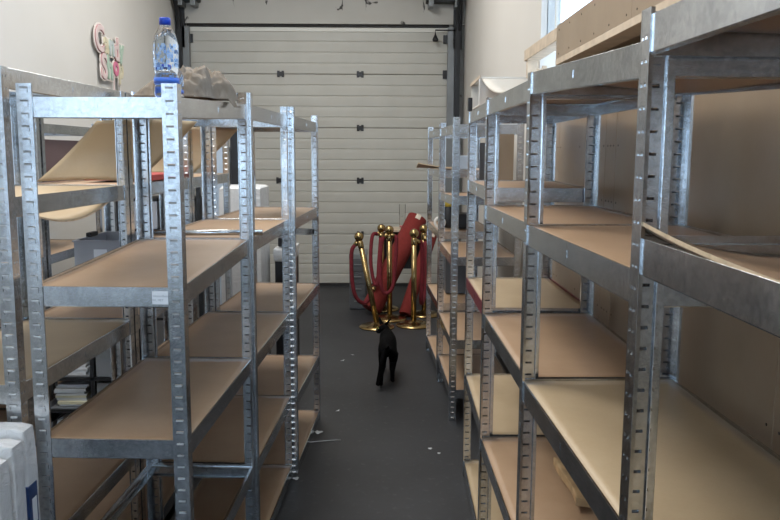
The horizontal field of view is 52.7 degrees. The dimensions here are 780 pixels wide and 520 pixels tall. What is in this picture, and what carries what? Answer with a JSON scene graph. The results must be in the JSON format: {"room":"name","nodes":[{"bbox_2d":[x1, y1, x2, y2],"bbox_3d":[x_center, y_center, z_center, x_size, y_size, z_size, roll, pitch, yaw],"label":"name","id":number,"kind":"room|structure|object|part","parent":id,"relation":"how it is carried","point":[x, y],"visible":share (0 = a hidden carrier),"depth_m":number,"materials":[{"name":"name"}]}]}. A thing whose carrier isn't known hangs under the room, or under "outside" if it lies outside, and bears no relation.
{"room":"storage room","nodes":[
{"label":"storage room","id":0,"kind":"room"},
{"bbox_2d":[0,0,175,318],"bbox_3d":[-2.552,-0.719,1.546,0.120,4.300,16.700,0,8,-1],"label":"wall","id":1,"kind":"structure","parent":0,"point":[52,38],"depth_m":6.34,"materials":[{"name":"paint"}]},
{"bbox_2d":[93,22,123,90],"bbox_3d":[-2.518,-1.654,7.090,0.041,0.860,0.791,0,8,-1],"label":"wall sign","id":2,"kind":"object","parent":1,"relation":"attached to","point":[109,71],"visible":1,"depth_m":7.01,"materials":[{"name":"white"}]},
{"bbox_2d":[172,0,194,195],"bbox_3d":[-2.465,-1.578,7.909,0.155,4.300,3.380,0,8,-1],"label":"trim","id":3,"kind":"structure","parent":1,"relation":"attached to","point":[182,31],"depth_m":9.37,"materials":[{"name":"grey metal"}]},
{"bbox_2d":[44,286,509,519],"bbox_3d":[-0.422,1.454,1.959,5.600,0.100,16.900,0,8,-1],"label":"floor","id":4,"kind":"structure","parent":0,"point":[382,466],"depth_m":4.75,"materials":[{"name":"grey concrete"}]},
{"bbox_2d":[0,459,11,519],"bbox_3d":[-1.258,0.942,2.036,0.572,0.888,0.070,0,8,-1],"label":"parcel","id":5,"kind":"object","parent":4,"relation":"on","point":[5,492],"visible":1,"depth_m":1.99,"materials":[{"name":"white plastic"}]},
{"bbox_2d":[0,439,26,519],"bbox_3d":[-1.247,0.922,2.112,0.555,0.907,0.065,0,8,-1],"label":"parcel","id":6,"kind":"object","parent":4,"relation":"on","point":[11,450],"visible":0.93,"depth_m":2.05,"materials":[{"name":"white plastic"}]},
{"bbox_2d":[0,422,40,519],"bbox_3d":[-1.257,0.903,2.182,0.577,0.927,0.071,0,8,-1],"label":"parcel","id":7,"kind":"object","parent":4,"relation":"on","point":[23,432],"visible":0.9,"depth_m":2.12,"materials":[{"name":"white plastic"}]},
{"bbox_2d":[0,118,54,421],"bbox_3d":[-2.228,0.162,4.189,0.430,1.850,0.901,0,8,0],"label":"storage rack","id":8,"kind":"object","parent":4,"relation":"on","point":[3,413],"visible":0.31,"depth_m":4.57,"materials":[{"name":"metal"}]},
{"bbox_2d":[0,118,102,418],"bbox_3d":[-2.225,0.039,5.096,0.430,1.850,0.901,0,8,0],"label":"storage rack","id":9,"kind":"object","parent":4,"relation":"on","point":[57,250],"visible":0.16,"depth_m":4.82,"materials":[{"name":"metal"}]},
{"bbox_2d":[0,139,78,181],"bbox_3d":[-2.229,-0.602,4.975,0.370,0.308,0.740,0,8,-1],"label":"cardboard box","id":10,"kind":"object","parent":9,"relation":"on","point":[55,150],"visible":0.04,"depth_m":4.81,"materials":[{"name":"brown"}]},
{"bbox_2d":[0,65,141,519],"bbox_3d":[-1.225,0.360,2.642,0.430,1.880,0.901,0,8,2],"label":"storage rack","id":11,"kind":"object","parent":4,"relation":"on","point":[80,484],"visible":0.63,"depth_m":2.65,"materials":[{"name":"metal"}]},
{"bbox_2d":[43,329,140,430],"bbox_3d":[-1.770,0.711,4.733,0.450,0.620,0.420,0,8,-1],"label":"shelf unit","id":12,"kind":"object","parent":4,"relation":"on","point":[93,378],"visible":0.07,"depth_m":4.52,"materials":[{"name":"black metal"}]},
{"bbox_3d":[-1.979,0.736,4.537,0.030,0.620,0.030,0,8,-1],"label":"post","id":13,"kind":"part","parent":12,"relation":"part of","materials":[{"name":"black metal"}]},
{"bbox_2d":[51,413,70,426],"bbox_3d":[-1.846,0.931,4.757,0.236,0.054,0.380,0,8,-1],"label":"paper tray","id":14,"kind":"object","parent":12,"relation":"on","point":[61,417],"visible":0.1,"depth_m":4.62,"materials":[{"name":"black plastic"}]},
{"bbox_3d":[-1.771,0.844,4.751,0.448,0.020,0.418,0,8,-1],"label":"shelf","id":15,"kind":"part","parent":12,"relation":"part of","materials":[{"name":"black metal"}]},
{"bbox_2d":[50,381,98,408],"bbox_3d":[-1.846,0.765,4.734,0.236,0.139,0.380,0,8,-1],"label":"paper stack","id":16,"kind":"object","parent":12,"relation":"on","point":[70,394],"visible":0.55,"depth_m":4.56,"materials":[{"name":"white paper"}]},
{"bbox_2d":[50,398,79,408],"bbox_3d":[-1.846,0.814,4.741,0.236,0.040,0.380,0,8,-1],"label":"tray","id":17,"kind":"object","parent":16,"relation":"on","point":[57,403],"depth_m":4.57,"materials":[{"name":"white paper"}]},
{"bbox_2d":[65,357,95,376],"bbox_3d":[-1.845,0.614,4.714,0.236,0.063,0.380,0,8,-1],"label":"paper tray","id":18,"kind":"object","parent":12,"relation":"on","point":[84,370],"visible":0.19,"depth_m":4.54,"materials":[{"name":"white paper"}]},
{"bbox_2d":[65,369,89,376],"bbox_3d":[-1.845,0.626,4.715,0.236,0.040,0.380,0,8,-1],"label":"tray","id":19,"kind":"object","parent":18,"relation":"on","point":[78,372],"depth_m":4.54,"materials":[{"name":"white paper"}]},
{"bbox_3d":[-1.770,0.656,4.725,0.448,0.020,0.418,0,8,-1],"label":"shelf","id":20,"kind":"part","parent":12,"relation":"part of","materials":[{"name":"black metal"}]},
{"bbox_3d":[-1.707,0.717,4.538,0.023,0.538,0.029,0,8,-1],"label":"post","id":21,"kind":"part","parent":12,"relation":"part of","materials":[{"name":"black metal"}]},
{"bbox_2d":[97,381,110,392],"bbox_3d":[-1.634,0.758,4.734,0.112,0.155,0.393,0,8,-1],"label":"file box","id":22,"kind":"object","parent":12,"relation":"on","point":[101,385],"visible":0.11,"depth_m":4.53,"materials":[{"name":"grey cardboard"}]},
{"bbox_2d":[96,339,124,376],"bbox_3d":[-1.633,0.547,4.705,0.112,0.200,0.393,0,8,-1],"label":"file box","id":23,"kind":"object","parent":12,"relation":"on","point":[103,364],"visible":0.2,"depth_m":4.52,"materials":[{"name":"grey cardboard"}]},
{"bbox_3d":[-1.562,0.685,4.928,0.030,0.620,0.030,0,8,-1],"label":"post","id":24,"kind":"part","parent":12,"relation":"part of","materials":[{"name":"black metal"}]},
{"bbox_2d":[33,92,194,519],"bbox_3d":[-1.205,0.239,3.535,0.430,1.880,0.901,0,8,1],"label":"storage rack","id":25,"kind":"object","parent":4,"relation":"on","point":[123,484],"visible":0.27,"depth_m":3.45,"materials":[{"name":"metal"}]},
{"bbox_2d":[72,231,136,265],"bbox_3d":[-1.238,0.009,3.643,0.292,0.279,0.412,0,8,-1],"label":"storage bin","id":26,"kind":"object","parent":25,"relation":"on","point":[95,244],"visible":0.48,"depth_m":3.44,"materials":[{"name":"grey plastic"}]},
{"bbox_2d":[37,119,196,181],"bbox_3d":[-1.070,-0.430,3.099,0.635,0.244,0.064,0,8,-1],"label":"sheet","id":27,"kind":"object","parent":25,"relation":"on","point":[93,157],"visible":0.63,"depth_m":3.11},
{"bbox_2d":[111,172,163,180],"bbox_3d":[-1.182,-0.387,3.636,0.300,0.026,0.430,0,8,-1],"label":"flat box","id":28,"kind":"object","parent":25,"relation":"on","point":[155,175],"visible":0.23,"depth_m":3.52,"materials":[{"name":"red cardboard"}]},
{"bbox_2d":[15,83,255,519],"bbox_3d":[-0.758,0.367,2.618,0.430,1.880,0.901,0,8,2],"label":"storage rack","id":29,"kind":"object","parent":4,"relation":"on","point":[160,407],"visible":1,"depth_m":2.26,"materials":[{"name":"metal"}]},
{"bbox_2d":[152,291,167,303],"bbox_3d":[-0.618,0.102,2.128,0.050,0.036,0.002,0,8,2],"label":"label","id":30,"kind":"object","parent":29,"relation":"attached to","point":[158,297],"visible":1,"depth_m":2.13,"materials":[{"name":"white paper"}]},
{"bbox_2d":[152,17,179,96],"bbox_3d":[-0.618,-0.556,2.175,0.070,0.219,0.070,-3,8,-23],"label":"water bottle","id":31,"kind":"object","parent":29,"relation":"on","point":[165,44],"visible":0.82,"depth_m":2.15,"materials":[{"name":"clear plastic"}]},
{"bbox_2d":[152,43,178,67],"bbox_3d":[-0.618,-0.561,2.174,0.069,0.064,0.069,-3,8,-23],"label":"print","id":32,"kind":"object","parent":31,"relation":"on","point":[165,55],"depth_m":2.15},
{"bbox_2d":[178,70,183,97],"bbox_3d":[-0.633,-0.517,2.281,0.070,0.104,0.070,-3,8,-25],"label":"water bottle","id":33,"kind":"object","parent":29,"relation":"on","point":[180,74],"visible":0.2,"depth_m":2.27,"materials":[{"name":"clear plastic"}]},
{"bbox_2d":[130,65,240,107],"bbox_3d":[-0.638,-0.569,2.551,0.272,0.139,0.471,0,8,-1],"label":"linen cloth","id":34,"kind":"object","parent":29,"relation":"on","point":[201,83],"visible":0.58,"depth_m":2.46,"materials":[{"name":"beige fabric"}]},
{"bbox_2d":[116,187,208,319],"bbox_3d":[-1.695,0.115,6.005,0.620,1.460,0.400,0,8,-1],"label":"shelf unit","id":35,"kind":"object","parent":4,"relation":"on","point":[200,310],"visible":0.02,"depth_m":5.75,"materials":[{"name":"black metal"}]},
{"bbox_3d":[-1.989,0.139,5.819,0.030,1.460,0.030,0,8,-1],"label":"post","id":36,"kind":"part","parent":35,"relation":"part of","materials":[{"name":"black metal"}]},
{"bbox_2d":[134,196,159,228],"bbox_3d":[-1.833,-0.364,5.934,0.260,0.225,0.340,0,8,-1],"label":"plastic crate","id":37,"kind":"object","parent":35,"relation":"on","point":[156,213],"visible":0.24,"depth_m":5.78,"materials":[{"name":"grey plastic"}]},
{"bbox_3d":[-1.833,-0.463,5.921,0.260,0.025,0.340,0,8,-1],"label":"lid","id":38,"kind":"part","parent":37,"relation":"part of","materials":[{"name":"plastic"}]},
{"bbox_3d":[-1.697,0.412,6.045,0.618,0.020,0.398,0,8,-1],"label":"shelf","id":39,"kind":"part","parent":35,"relation":"part of","materials":[{"name":"black metal"}]},
{"bbox_2d":[163,196,202,228],"bbox_3d":[-1.553,-0.363,5.937,0.260,0.225,0.340,0,8,-1],"label":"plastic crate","id":40,"kind":"object","parent":35,"relation":"on","point":[194,196],"visible":0.14,"depth_m":5.78,"materials":[{"name":"black plastic"}]},
{"bbox_3d":[-1.399,0.141,5.824,0.030,1.460,0.030,0,8,-1],"label":"post","id":41,"kind":"part","parent":35,"relation":"part of","materials":[{"name":"black metal"}]},
{"bbox_2d":[109,119,232,373],"bbox_3d":[-1.195,0.118,4.432,0.430,1.880,0.901,0,8,1],"label":"storage rack","id":42,"kind":"object","parent":4,"relation":"on","point":[196,181],"visible":0.12,"depth_m":4.78,"materials":[{"name":"metal"}]},
{"bbox_2d":[151,127,236,172],"bbox_3d":[-1.076,-0.553,4.007,0.636,0.244,0.051,1,8,4],"label":"sheet","id":43,"kind":"object","parent":42,"relation":"on","point":[223,135],"visible":0.21,"depth_m":4.00,"materials":[{"name":"beige cardboard"}]},
{"bbox_2d":[140,93,292,519],"bbox_3d":[-0.722,0.246,3.508,0.430,1.880,0.901,0,8,2],"label":"storage rack","id":44,"kind":"object","parent":4,"relation":"on","point":[215,334],"visible":0.66,"depth_m":3.62,"materials":[{"name":"metal"}]},
{"bbox_2d":[154,230,262,235],"bbox_3d":[-0.714,-0.107,3.080,0.428,0.023,0.023,0,8,-4],"label":"tube","id":45,"kind":"object","parent":44,"relation":"on","point":[156,232],"visible":0.66,"depth_m":3.07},
{"bbox_2d":[213,147,230,305],"bbox_3d":[-1.230,-0.003,5.993,0.120,1.700,0.400,0,8,-1],"label":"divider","id":46,"kind":"object","parent":4,"relation":"on","point":[219,152],"visible":0.02,"depth_m":5.71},
{"bbox_2d":[230,131,238,183],"bbox_3d":[-1.102,-0.079,5.969,0.115,1.860,0.430,0,8,-1],"label":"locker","id":47,"kind":"object","parent":4,"relation":"on","point":[234,139],"visible":0.02,"depth_m":5.68,"materials":[{"name":"grey metal"}]},
{"bbox_2d":[219,184,270,354],"bbox_3d":[-0.995,0.200,5.467,0.284,1.441,0.414,0,8,-1],"label":"stack","id":48,"kind":"object","parent":4,"relation":"on","point":[262,191],"visible":0.17,"depth_m":5.25,"materials":[{"name":"white plastic"}]},
{"bbox_2d":[207,107,320,475],"bbox_3d":[-0.666,0.131,4.402,0.430,1.890,0.901,1,8,2],"label":"storage rack","id":49,"kind":"object","parent":4,"relation":"on","point":[269,295],"visible":0.5,"depth_m":4.37,"materials":[{"name":"metal"}]},
{"bbox_2d":[296,228,313,234],"bbox_3d":[-0.566,-0.152,4.096,0.360,0.032,0.032,3,8,17],"label":"tube","id":50,"kind":"object","parent":49,"relation":"in","point":[299,231],"visible":0.36,"depth_m":4.04,"materials":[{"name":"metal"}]},
{"bbox_2d":[273,243,299,354],"bbox_3d":[-0.751,0.385,5.793,0.147,0.990,0.436,0,8,-1],"label":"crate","id":51,"kind":"object","parent":4,"relation":"on","point":[277,251],"visible":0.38,"depth_m":5.62,"materials":[{"name":"black plastic"}]},
{"bbox_2d":[278,235,291,246],"bbox_3d":[-0.757,-0.138,5.681,0.080,0.064,0.190,0,8,-1],"label":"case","id":52,"kind":"object","parent":51,"relation":"on","point":[280,237],"visible":0.36,"depth_m":5.59,"materials":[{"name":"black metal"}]},
{"bbox_2d":[349,249,367,309],"bbox_3d":[-0.344,0.204,8.596,0.188,0.600,0.480,0,8,-1],"label":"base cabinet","id":53,"kind":"object","parent":4,"relation":"on","point":[359,279],"visible":0.7,"depth_m":8.38,"materials":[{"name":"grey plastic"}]},
{"bbox_3d":[-0.342,0.061,8.352,0.164,0.123,0.015,0,8,-1],"label":"drawer","id":54,"kind":"part","parent":53,"relation":"part of","materials":[{"name":"grey plastic"}]},
{"bbox_3d":[-0.342,0.191,8.370,0.164,0.123,0.015,0,8,-1],"label":"drawer","id":55,"kind":"part","parent":53,"relation":"part of","materials":[{"name":"grey plastic"}]},
{"bbox_3d":[-0.343,0.321,8.387,0.164,0.123,0.015,0,8,-1],"label":"drawer","id":56,"kind":"part","parent":53,"relation":"part of","materials":[{"name":"grey plastic"}]},
{"bbox_3d":[-0.343,0.451,8.405,0.164,0.123,0.015,0,8,-1],"label":"drawer","id":57,"kind":"part","parent":53,"relation":"part of","materials":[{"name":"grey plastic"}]},
{"bbox_2d":[354,232,394,330],"bbox_3d":[-0.131,0.196,7.498,0.357,0.913,0.345,-2,8,-18],"label":"stanchion","id":58,"kind":"object","parent":4,"relation":"on","point":[368,326],"visible":0.91,"depth_m":7.51,"materials":[{"name":"gold metal"}]},
{"bbox_2d":[349,240,375,304],"bbox_3d":[-0.248,0.114,7.649,0.087,0.642,0.360,7,10,40],"label":"rope","id":59,"kind":"object","parent":58,"relation":"hanging from","point":[355,244],"visible":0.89,"depth_m":7.53,"materials":[{"name":"red fabric"}]},
{"bbox_2d":[368,224,398,312],"bbox_3d":[-0.073,0.074,8.379,0.344,0.920,0.344,0,8,-1],"label":"stanchion","id":60,"kind":"object","parent":4,"relation":"on","point":[381,228],"visible":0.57,"depth_m":8.30,"materials":[{"name":"gold metal"}]},
{"bbox_2d":[369,231,382,286],"bbox_3d":[-0.151,-0.013,8.195,0.134,0.547,0.321,1,8,9],"label":"rope","id":61,"kind":"object","parent":60,"relation":"hanging from","point":[375,282],"visible":0.88,"depth_m":8.16,"materials":[{"name":"red fabric"}]},
{"bbox_2d":[376,317,398,385],"bbox_3d":[-0.022,0.675,5.817,0.173,0.409,0.602,0,8,-1],"label":"cat","id":62,"kind":"object","parent":4,"relation":"on","point":[387,347],"visible":1,"depth_m":5.71},
{"bbox_2d":[378,225,406,322],"bbox_3d":[-0.001,0.128,7.870,0.344,0.950,0.344,0,8,-1],"label":"stanchion","id":63,"kind":"object","parent":4,"relation":"on","point":[395,318],"visible":0.95,"depth_m":7.84,"materials":[{"name":"gold metal"}]},
{"bbox_2d":[378,233,397,294],"bbox_3d":[-0.018,0.037,7.821,0.201,0.623,0.102,-1,8,-11],"label":"rope","id":64,"kind":"object","parent":63,"relation":"hanging from","point":[385,235],"visible":1,"depth_m":7.79,"materials":[{"name":"red fabric"}]},
{"bbox_2d":[362,212,425,313],"bbox_3d":[0.051,0.028,8.349,0.833,1.041,0.216,-7,10,-42],"label":"roll","id":65,"kind":"object","parent":4,"relation":"on","point":[413,220],"visible":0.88,"depth_m":8.29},
{"bbox_2d":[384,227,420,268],"bbox_3d":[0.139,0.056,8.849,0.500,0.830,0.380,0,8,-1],"label":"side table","id":66,"kind":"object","parent":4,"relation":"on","point":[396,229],"visible":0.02,"depth_m":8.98,"materials":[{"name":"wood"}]},
{"bbox_2d":[396,229,425,329],"bbox_3d":[0.231,0.170,7.579,0.344,0.945,0.344,0,8,-1],"label":"stanchion","id":67,"kind":"object","parent":4,"relation":"on","point":[413,324],"visible":0.94,"depth_m":7.55,"materials":[{"name":"gold metal"}]},
{"bbox_2d":[417,236,426,304],"bbox_3d":[0.327,0.103,7.781,0.097,0.681,0.468,2,8,15],"label":"rope","id":68,"kind":"object","parent":67,"relation":"hanging from","point":[423,244],"visible":0.91,"depth_m":7.64,"materials":[{"name":"red fabric"}]},
{"bbox_2d":[399,232,436,316],"bbox_3d":[0.297,0.142,8.222,0.131,0.844,0.673,5,9,30],"label":"roll","id":69,"kind":"object","parent":4,"relation":"on","point":[405,310],"visible":0.38,"depth_m":8.07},
{"bbox_2d":[416,224,436,317],"bbox_3d":[0.355,0.102,8.088,0.344,0.945,0.344,0,8,-1],"label":"stanchion","id":70,"kind":"object","parent":4,"relation":"on","point":[423,228],"visible":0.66,"depth_m":8.01,"materials":[{"name":"gold metal"}]},
{"bbox_2d":[426,123,484,379],"bbox_3d":[0.540,-0.102,6.146,0.430,1.872,0.901,0,8,-3],"label":"storage rack","id":71,"kind":"object","parent":4,"relation":"on","point":[431,288],"visible":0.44,"depth_m":6.36,"materials":[{"name":"metal"}]},
{"bbox_2d":[416,163,451,167],"bbox_3d":[0.426,-0.740,6.170,0.420,0.048,0.420,0,8,-1],"label":"board","id":72,"kind":"object","parent":71,"relation":"on","point":[419,165],"visible":0.59,"depth_m":6.17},
{"bbox_2d":[434,217,445,227],"bbox_3d":[0.372,-0.282,5.899,0.090,0.090,0.024,0,8,-1],"label":"tape roll","id":73,"kind":"object","parent":71,"relation":"hanging from","point":[436,218],"visible":0.47,"depth_m":5.89,"materials":[{"name":"white plastic"}]},
{"bbox_2d":[444,202,454,227],"bbox_3d":[0.447,-0.354,5.960,0.084,0.217,0.083,0,8,-1],"label":"jar","id":74,"kind":"object","parent":71,"relation":"on","point":[447,205],"visible":0.44,"depth_m":5.92,"materials":[{"name":"black glass"}]},
{"bbox_2d":[444,256,465,292],"bbox_3d":[0.512,0.093,6.274,0.160,0.300,0.300,0,8,-1],"label":"box","id":75,"kind":"object","parent":71,"relation":"on","point":[461,269],"visible":0.28,"depth_m":6.13,"materials":[{"name":"grey plastic"}]},
{"bbox_2d":[455,156,467,169],"bbox_3d":[0.549,-0.718,5.801,0.120,0.100,0.200,0,8,-1],"label":"box","id":76,"kind":"object","parent":71,"relation":"on","point":[463,159],"visible":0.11,"depth_m":5.70,"materials":[{"name":"white cardboard"}]},
{"bbox_2d":[456,212,472,228],"bbox_3d":[0.566,-0.300,5.969,0.120,0.110,0.200,0,8,-1],"label":"box","id":77,"kind":"object","parent":71,"relation":"on","point":[462,215],"visible":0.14,"depth_m":5.87,"materials":[{"name":"black metal"}]},
{"bbox_2d":[437,117,524,420],"bbox_3d":[0.573,0.019,5.246,0.430,1.872,0.901,0,8,-2],"label":"storage rack","id":78,"kind":"object","parent":4,"relation":"on","point":[450,366],"visible":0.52,"depth_m":4.91,"materials":[{"name":"metal"}]},
{"bbox_2d":[479,143,484,179],"bbox_3d":[0.577,-0.564,4.910,0.040,0.330,0.012,0,8,-1],"label":"sheet","id":79,"kind":"object","parent":78,"relation":"on","point":[482,145],"visible":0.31,"depth_m":4.90,"materials":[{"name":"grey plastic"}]},
{"bbox_2d":[495,134,513,179],"bbox_3d":[0.718,-0.596,4.947,0.113,0.385,0.012,0,8,-1],"label":"sheet","id":80,"kind":"object","parent":78,"relation":"on","point":[506,141],"visible":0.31,"depth_m":4.93,"materials":[{"name":"beige cardboard"}]},
{"bbox_2d":[462,102,600,519],"bbox_3d":[0.590,0.253,3.549,0.430,1.864,0.901,0,8,1],"label":"storage rack","id":81,"kind":"object","parent":4,"relation":"on","point":[507,291],"visible":0.48,"depth_m":3.66,"materials":[{"name":"metal"}]},
{"bbox_2d":[468,98,472,110],"bbox_3d":[0.389,-0.757,3.832,0.020,0.062,0.040,0,8,-1],"label":"block","id":82,"kind":"object","parent":81,"relation":"on","point":[470,100],"visible":0.92,"depth_m":3.81,"materials":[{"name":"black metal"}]},
{"bbox_2d":[470,75,525,109],"bbox_3d":[0.494,-0.772,3.662,0.206,0.126,0.432,0,8,0],"label":"carton","id":83,"kind":"object","parent":81,"relation":"on","point":[480,91],"visible":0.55,"depth_m":3.46,"materials":[{"name":"white cardboard"}]},
{"bbox_2d":[477,81,683,519],"bbox_3d":[0.576,0.374,2.650,0.430,1.864,0.901,0,8,-1],"label":"storage rack","id":84,"kind":"object","parent":4,"relation":"on","point":[568,345],"visible":0.54,"depth_m":2.76,"materials":[{"name":"metal"}]},
{"bbox_2d":[482,78,527,92],"bbox_3d":[0.515,-0.661,2.927,0.220,0.127,1.070,0,8,-1],"label":"sheet","id":85,"kind":"object","parent":84,"relation":"on","point":[497,85],"visible":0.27,"depth_m":3.33,"materials":[{"name":"white paper"}]},
{"bbox_2d":[553,457,589,507],"bbox_3d":[0.609,0.746,2.659,0.055,0.037,0.340,0,8,1],"label":"wood offcut","id":86,"kind":"object","parent":84,"relation":"on","point":[579,499],"visible":0.59,"depth_m":2.64,"materials":[{"name":"beige wood"}]},
{"bbox_2d":[516,43,779,519],"bbox_3d":[0.582,0.497,1.740,0.430,1.864,0.901,0,8,-2],"label":"storage rack","id":87,"kind":"object","parent":4,"relation":"on","point":[702,465],"visible":0.77,"depth_m":1.70,"materials":[{"name":"metal"}]},
{"bbox_2d":[619,0,779,519],"bbox_3d":[0.598,0.618,0.847,0.430,1.864,0.901,0,8,-3],"label":"storage rack","id":88,"kind":"object","parent":4,"relation":"on","point":[738,277],"visible":1,"depth_m":1.16,"materials":[{"name":"metal"}]},
{"bbox_2d":[185,0,464,240],"bbox_3d":[-0.836,-1.815,9.713,3.455,4.300,0.310,0,8,-1],"label":"wall","id":89,"kind":"structure","parent":0,"point":[388,12],"depth_m":9.40,"materials":[{"name":"paint"}]},
{"bbox_2d":[177,0,200,7],"bbox_3d":[-2.380,-3.134,9.264,0.270,0.300,0.200,0,8,-1],"label":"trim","id":90,"kind":"structure","parent":89,"relation":"attached to","point":[181,3],"depth_m":9.22,"materials":[{"name":"black metal"}]},
{"bbox_2d":[186,23,448,285],"bbox_3d":[-0.870,-1.256,9.702,3.230,3.195,0.080,0,8,-1],"label":"door","id":91,"kind":"structure","parent":89,"relation":"in","point":[395,84],"depth_m":9.62,"materials":[{"name":"paint"}]},
{"bbox_2d":[426,0,462,9],"bbox_3d":[0.639,-3.124,9.291,0.430,0.300,0.200,0,8,-1],"label":"trim","id":92,"kind":"structure","parent":89,"relation":"attached to","point":[430,3],"depth_m":9.24,"materials":[{"name":"black metal"}]},
{"bbox_2d":[432,29,460,41],"bbox_3d":[0.674,-2.679,9.412,0.337,0.146,0.072,0,8,-1],"label":"pull knob","id":93,"kind":"object","parent":89,"relation":"attached to","point":[435,39],"visible":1,"depth_m":9.40,"materials":[{"name":"black metal"}]},
{"bbox_2d":[399,204,405,228],"bbox_3d":[0.137,-0.484,8.735,0.072,0.270,0.072,0,8,-1],"label":"drinking glass","id":94,"kind":"object","parent":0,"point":[402,207],"visible":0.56,"depth_m":8.71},
{"bbox_2d":[461,0,555,311],"bbox_3d":[0.972,-1.493,7.385,0.120,4.300,4.980,0,8,-1],"label":"wall","id":95,"kind":"structure","parent":0,"point":[497,33],"depth_m":6.51,"materials":[{"name":"paint"}]},
{"bbox_2d":[445,0,462,240],"bbox_3d":[0.787,-1.569,7.938,0.170,4.300,3.380,0,8,-1],"label":"trim","id":96,"kind":"structure","parent":95,"relation":"attached to","point":[454,38],"depth_m":9.46,"materials":[{"name":"grey metal"}]},
{"bbox_2d":[522,0,779,454],"bbox_3d":[1.042,0.279,1.771,0.386,2.292,6.618,0,8,-1],"label":"wall partition","id":97,"kind":"structure","parent":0,"point":[731,364],"depth_m":2.18,"materials":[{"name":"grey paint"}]},
{"bbox_2d":[547,0,591,33],"bbox_3d":[1.010,-1.848,1.480,0.065,2.015,6.630,0,8,-1],"label":"window","id":98,"kind":"structure","parent":97,"relation":"in","point":[558,11],"depth_m":4.51,"materials":[{"name":"grey glass"}]},
{"bbox_3d":[1.010,-1.848,1.480,0.065,2.015,6.630,0,8,-1],"label":"frame","id":99,"kind":"part","parent":98,"relation":"part of","materials":[{"name":"grey"}]},
{"bbox_3d":[0.914,-0.740,1.623,0.122,0.230,6.600,0,8,-1],"label":"timber frame","id":100,"kind":"part","parent":97,"relation":"part of","materials":[{"name":"brown wood"}]}
]}

